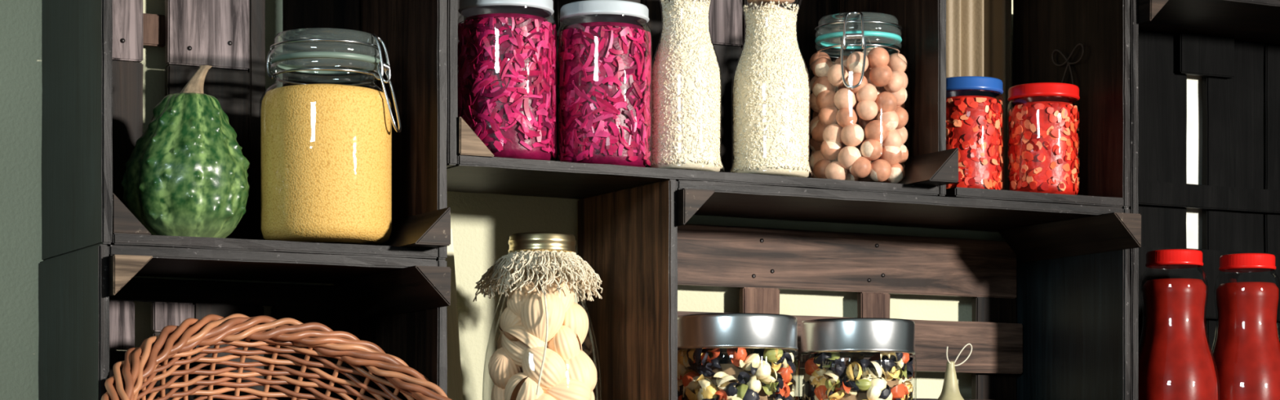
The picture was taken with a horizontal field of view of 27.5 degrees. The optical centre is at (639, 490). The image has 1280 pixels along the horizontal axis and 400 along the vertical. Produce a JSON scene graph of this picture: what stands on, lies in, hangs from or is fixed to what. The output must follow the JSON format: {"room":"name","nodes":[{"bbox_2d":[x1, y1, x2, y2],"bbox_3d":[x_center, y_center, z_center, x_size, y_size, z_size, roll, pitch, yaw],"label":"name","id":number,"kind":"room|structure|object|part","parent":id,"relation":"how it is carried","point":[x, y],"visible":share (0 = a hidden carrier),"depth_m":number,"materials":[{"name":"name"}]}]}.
{"room":"pantry","nodes":[
{"label":"pantry","id":0,"kind":"room"},
{"bbox_2d":[0,0,1013,399],"bbox_3d":[0.098,-0.100,2.851,6.500,2.800,0.100,0,0,-28],"label":"wall","id":1,"kind":"structure","parent":0,"point":[482,225],"depth_m":2.64,"materials":[{"name":"green paint"}]},
{"bbox_3d":[1.009,1.325,1.118,6.500,0.050,3.815,0,0,-28],"label":"floor","id":2,"kind":"structure","parent":0,"visible":0},
{"bbox_3d":[-0.368,1.101,2.419,0.327,0.399,0.201,0,0,-28],"label":"wooden crate","id":3,"kind":"object","parent":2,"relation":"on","visible":0},
{"bbox_3d":[-0.368,0.696,2.419,0.327,0.409,0.201,0,0,-28],"label":"wooden crate","id":4,"kind":"object","parent":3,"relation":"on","visible":0},
{"bbox_3d":[-0.368,0.288,2.419,0.327,0.403,0.201,0,0,-28],"label":"wooden crate","id":5,"kind":"object","parent":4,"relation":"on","visible":0},
{"bbox_2d":[38,244,451,399],"bbox_3d":[-0.361,-0.064,2.406,0.328,0.298,0.231,0,0,-28],"label":"wooden crate","id":6,"kind":"object","parent":5,"relation":"on","point":[86,296],"visible":0.8,"depth_m":2.42,"materials":[{"name":"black wood"}]},
{"bbox_3d":[-0.481,-0.185,2.341,0.035,0.035,0.193,0,0,-28],"label":"corner post","id":7,"kind":"part","parent":6,"relation":"part of","materials":[{"name":"brown wood"}]},
{"bbox_2d":[41,0,450,260],"bbox_3d":[-0.362,-0.386,2.410,0.325,0.348,0.238,0,0,-28],"label":"wooden crate","id":8,"kind":"object","parent":6,"relation":"on","point":[92,50],"visible":0.66,"depth_m":2.44,"materials":[{"name":"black wood"}]},
{"bbox_3d":[-0.482,-0.240,2.349,0.035,0.035,0.179,0,0,-28],"label":"corner post","id":9,"kind":"part","parent":8,"relation":"part of","materials":[{"name":"brown wood"}]},
{"bbox_2d":[120,65,249,238],"bbox_3d":[-0.413,-0.305,2.380,0.116,0.164,0.114,0,0,-28],"label":"gourd","id":10,"kind":"object","parent":8,"relation":"in","point":[186,175],"visible":0.81,"depth_m":2.34,"materials":[{"name":"green plant"}]},
{"bbox_3d":[-0.406,-0.371,2.383,0.032,0.031,0.027,0,0,-28],"label":"stem","id":11,"kind":"part","parent":10,"relation":"part of","materials":[{"name":"beige plant"}]},
{"bbox_2d":[259,27,401,245],"bbox_3d":[-0.290,-0.323,2.422,0.127,0.196,0.127,0,0,-28],"label":"jar","id":12,"kind":"object","parent":8,"relation":"in","point":[326,148],"visible":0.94,"depth_m":2.37,"materials":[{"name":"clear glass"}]},
{"bbox_3d":[-0.290,-0.409,2.422,0.103,0.024,0.103,0,0,-28],"label":"glass lid","id":13,"kind":"part","parent":12,"relation":"part of","materials":[{"name":"clear glass"}]},
{"bbox_3d":[-0.236,-0.240,2.461,0.035,0.035,0.210,0,0,-28],"label":"corner post","id":14,"kind":"part","parent":8,"relation":"part of","materials":[{"name":"brown wood"}]},
{"bbox_3d":[-0.236,-0.185,2.460,0.035,0.035,0.211,0,0,-28],"label":"corner post","id":15,"kind":"part","parent":6,"relation":"part of","materials":[{"name":"brown wood"}]},
{"bbox_2d":[101,313,452,399],"bbox_3d":[-0.293,-0.015,2.287,0.329,0.290,0.315,0,0,6],"label":"wicker basket","id":16,"kind":"object","parent":5,"relation":"on","point":[140,362],"visible":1,"depth_m":2.39,"materials":[{"name":"brown wicker"}]},
{"bbox_3d":[-0.120,1.066,2.549,0.227,0.469,0.201,0,0,-28],"label":"wooden crate","id":17,"kind":"object","parent":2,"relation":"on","visible":0},
{"bbox_3d":[-0.120,0.591,2.549,0.227,0.478,0.201,0,0,-28],"label":"wooden crate","id":18,"kind":"object","parent":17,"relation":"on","visible":0},
{"bbox_3d":[-0.120,0.176,2.549,0.228,0.350,0.202,0,0,-28],"label":"wooden crate","id":19,"kind":"object","parent":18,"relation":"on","visible":0},
{"bbox_2d":[444,228,462,399],"bbox_3d":[-0.199,-0.132,2.597,0.060,0.257,0.009,0,0,-28],"label":"plank","id":20,"kind":"object","parent":19,"relation":"on","point":[455,388],"visible":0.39,"depth_m":2.60,"materials":[{"name":"paint"}]},
{"bbox_2d":[472,231,602,399],"bbox_3d":[-0.091,-0.120,2.522,0.124,0.253,0.127,0,0,-28],"label":"jar","id":21,"kind":"object","parent":19,"relation":"on","point":[540,355],"visible":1,"depth_m":2.49,"materials":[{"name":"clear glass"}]},
{"bbox_2d":[482,282,601,397],"bbox_3d":[-0.094,-0.117,2.524,0.115,0.233,0.115,0,0,-28],"label":"glass bottle","id":22,"kind":"object","parent":21,"relation":"attached to","point":[540,353],"depth_m":2.49,"materials":[{"name":"clear glass"}]},
{"bbox_3d":[-0.094,-0.237,2.524,0.066,0.019,0.066,0,0,-28],"label":"lid","id":23,"kind":"part","parent":21,"relation":"part of","materials":[{"name":"gold metal"}]},
{"bbox_3d":[0.228,1.085,2.732,0.556,0.429,0.201,0,0,-28],"label":"wooden crate","id":24,"kind":"object","parent":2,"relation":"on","visible":0},
{"bbox_3d":[0.228,0.655,2.732,0.556,0.429,0.201,0,0,-28],"label":"wooden crate","id":25,"kind":"object","parent":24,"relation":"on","visible":0},
{"bbox_3d":[0.228,0.227,2.732,0.556,0.426,0.201,0,0,-28],"label":"wooden crate","id":26,"kind":"object","parent":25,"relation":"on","visible":0},
{"bbox_2d":[577,179,1141,399],"bbox_3d":[0.235,-0.143,2.720,0.557,0.312,0.231,0,0,-28],"label":"wooden crate","id":27,"kind":"object","parent":26,"relation":"on","point":[1051,302],"visible":0.87,"depth_m":2.79,"materials":[{"name":"brown wood"}]},
{"bbox_3d":[0.013,-0.272,2.602,0.035,0.035,0.192,0,0,-28],"label":"corner post","id":28,"kind":"part","parent":27,"relation":"part of","materials":[{"name":"brown wood"}]},
{"bbox_2d":[446,0,958,199],"bbox_3d":[0.030,-0.465,2.609,0.553,0.331,0.236,0,0,-28],"label":"wooden crate","id":29,"kind":"object","parent":27,"relation":"on","point":[471,166],"visible":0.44,"depth_m":2.66,"materials":[{"name":"brown wood"}]},
{"bbox_3d":[-0.193,-0.327,2.498,0.035,0.035,0.185,0,0,-28],"label":"corner post","id":30,"kind":"part","parent":29,"relation":"part of","materials":[{"name":"brown wood"}]},
{"bbox_2d":[457,0,556,160],"bbox_3d":[-0.128,-0.391,2.509,0.097,0.160,0.097,0,0,29],"label":"jar","id":31,"kind":"object","parent":29,"relation":"on","point":[506,49],"visible":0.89,"depth_m":2.47,"materials":[{"name":"clear glass"}]},
{"bbox_3d":[-0.128,-0.464,2.509,0.092,0.014,0.092,0,0,-28],"label":"lid","id":32,"kind":"part","parent":31,"relation":"part of","materials":[{"name":"white plastic"}]},
{"bbox_2d":[556,0,652,167],"bbox_3d":[-0.035,-0.392,2.559,0.093,0.160,0.093,0,0,-28],"label":"jar","id":33,"kind":"object","parent":29,"relation":"on","point":[604,55],"visible":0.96,"depth_m":2.52,"materials":[{"name":"clear glass"}]},
{"bbox_3d":[-0.035,-0.465,2.559,0.088,0.014,0.088,0,0,-28],"label":"lid","id":34,"kind":"part","parent":33,"relation":"part of","materials":[{"name":"white plastic"}]},
{"bbox_2d":[648,0,724,171],"bbox_3d":[0.045,-0.414,2.589,0.077,0.206,0.077,0,0,2],"label":"bottle","id":35,"kind":"object","parent":29,"relation":"in","point":[686,73],"visible":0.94,"depth_m":2.56,"materials":[{"name":"clear glass"}]},
{"bbox_2d":[729,0,813,177],"bbox_3d":[0.132,-0.414,2.635,0.086,0.206,0.086,0,0,-12],"label":"bottle","id":36,"kind":"object","parent":29,"relation":"in","point":[771,91],"visible":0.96,"depth_m":2.61,"materials":[{"name":"clear glass"}]},
{"bbox_2d":[807,11,910,183],"bbox_3d":[0.225,-0.399,2.692,0.106,0.174,0.108,0,0,-28],"label":"jar","id":37,"kind":"object","parent":29,"relation":"in","point":[859,132],"visible":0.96,"depth_m":2.65,"materials":[{"name":"clear glass"}]},
{"bbox_3d":[0.225,-0.475,2.693,0.089,0.021,0.089,0,0,-28],"label":"glass lid","id":38,"kind":"part","parent":37,"relation":"part of","materials":[{"name":"clear glass"}]},
{"bbox_3d":[0.255,-0.327,2.716,0.035,0.035,0.216,0,0,-28],"label":"corner post","id":39,"kind":"part","parent":29,"relation":"part of","materials":[{"name":"brown wood"}]},
{"bbox_2d":[676,312,799,399],"bbox_3d":[0.095,-0.087,2.625,0.129,0.173,0.129,0,0,-28],"label":"pasta jar","id":40,"kind":"object","parent":27,"relation":"in","point":[760,347],"visible":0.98,"depth_m":2.58,"materials":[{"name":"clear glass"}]},
{"bbox_3d":[0.095,-0.156,2.625,0.126,0.034,0.126,0,0,-28],"label":"metal lid","id":41,"kind":"part","parent":40,"relation":"part of","materials":[{"name":"silver metal"}]},
{"bbox_2d":[799,317,916,399],"bbox_3d":[0.224,-0.087,2.692,0.120,0.173,0.120,0,0,27],"label":"pasta jar","id":42,"kind":"object","parent":27,"relation":"in","point":[889,344],"visible":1,"depth_m":2.65,"materials":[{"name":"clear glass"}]},
{"bbox_3d":[0.224,-0.156,2.692,0.118,0.034,0.118,0,0,-28],"label":"metal lid","id":43,"kind":"part","parent":42,"relation":"part of","materials":[{"name":"silver metal"}]},
{"bbox_2d":[937,343,972,399],"bbox_3d":[0.329,-0.077,2.769,0.065,0.156,0.065,0,0,-28],"label":"gourd","id":44,"kind":"object","parent":27,"relation":"in","point":[950,389],"visible":1,"depth_m":2.76,"materials":[{"name":"beige food"}]},
{"bbox_2d":[942,0,1130,208],"bbox_3d":[0.375,-0.465,2.809,0.225,0.331,0.202,0,0,-28],"label":"wooden crate","id":45,"kind":"object","parent":27,"relation":"on","point":[1101,77],"visible":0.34,"depth_m":2.81,"materials":[{"name":"brown wood"}]},
{"bbox_2d":[946,75,1003,190],"bbox_3d":[0.348,-0.373,2.785,0.080,0.124,0.080,0,0,-28],"label":"jar","id":46,"kind":"object","parent":45,"relation":"in","point":[974,118],"visible":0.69,"depth_m":2.75,"materials":[{"name":"clear glass"}]},
{"bbox_3d":[0.348,-0.428,2.785,0.077,0.014,0.077,0,0,-28],"label":"lid","id":47,"kind":"part","parent":46,"relation":"part of","materials":[{"name":"blue plastic"}]},
{"bbox_3d":[0.348,-0.368,2.785,0.077,0.112,0.077,0,0,-28],"label":"glass","id":48,"kind":"part","parent":46,"relation":"part of","materials":[{"name":"clear glass"}]},
{"bbox_2d":[946,0,1011,190],"bbox_3d":[0.375,-0.470,2.911,0.102,0.300,0.017,0,0,-26],"label":"curtain","id":49,"kind":"object","parent":45,"relation":"hanging from","point":[979,32],"visible":0.45,"depth_m":2.92,"materials":[{"name":"beige fabric"}]},
{"bbox_2d":[1007,82,1079,195],"bbox_3d":[0.432,-0.371,2.802,0.080,0.120,0.080,0,0,-28],"label":"jar","id":50,"kind":"object","parent":45,"relation":"in","point":[1043,142],"visible":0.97,"depth_m":2.77,"materials":[{"name":"clear glass"}]},
{"bbox_3d":[0.432,-0.424,2.802,0.077,0.014,0.077,0,0,-28],"label":"lid","id":51,"kind":"part","parent":50,"relation":"part of","materials":[{"name":"red plastic"}]},
{"bbox_2d":[1051,43,1084,84],"bbox_3d":[0.466,-0.456,2.849,0.004,0.054,0.058,0,0,-28],"label":"bow","id":52,"kind":"object","parent":50,"relation":"attached to","point":[1081,44],"visible":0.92,"depth_m":2.85,"materials":[{"name":"fabric"}]},
{"bbox_3d":[0.462,-0.272,2.827,0.035,0.035,0.210,0,0,-28],"label":"corner post","id":53,"kind":"part","parent":27,"relation":"part of","materials":[{"name":"brown wood"}]},
{"bbox_3d":[0.671,1.085,2.965,0.440,0.429,0.201,0,0,-28],"label":"wooden crate","id":54,"kind":"object","parent":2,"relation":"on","visible":0},
{"bbox_3d":[0.671,0.655,2.965,0.440,0.429,0.201,0,0,-28],"label":"wooden crate","id":55,"kind":"object","parent":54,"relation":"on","visible":0},
{"bbox_3d":[0.671,0.227,2.965,0.440,0.426,0.201,0,0,-28],"label":"wooden crate","id":56,"kind":"object","parent":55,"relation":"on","visible":0},
{"bbox_2d":[1128,0,1279,399],"bbox_3d":[0.672,-0.264,2.961,0.441,0.553,0.231,0,0,-28],"label":"wooden crate","id":57,"kind":"object","parent":56,"relation":"on","point":[1234,45],"depth_m":3.05,"materials":[{"name":"black wood"}]},
{"bbox_3d":[0.508,-0.513,2.858,0.035,0.035,0.200,0,0,-28],"label":"corner post","id":58,"kind":"part","parent":57,"relation":"part of","materials":[{"name":"brown wood"}]},
{"bbox_2d":[1137,248,1220,399],"bbox_3d":[0.586,-0.131,2.868,0.098,0.261,0.098,0,0,-28],"label":"sauce bottle","id":59,"kind":"object","parent":57,"relation":"in","point":[1175,362],"visible":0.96,"depth_m":2.84,"materials":[{"name":"clear glass"}]},
{"bbox_3d":[0.643,-0.385,3.071,0.053,0.250,0.009,0,0,-28],"label":"white painted slat","id":60,"kind":"part","parent":57,"relation":"part of","materials":[{"name":"white paint"}]},
{"bbox_2d":[1210,253,1279,399],"bbox_3d":[0.677,-0.131,2.916,0.098,0.261,0.098,0,0,-28],"label":"sauce bottle","id":61,"kind":"object","parent":57,"relation":"in","point":[1246,350],"visible":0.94,"depth_m":2.88,"materials":[{"name":"clear glass"}]}
]}

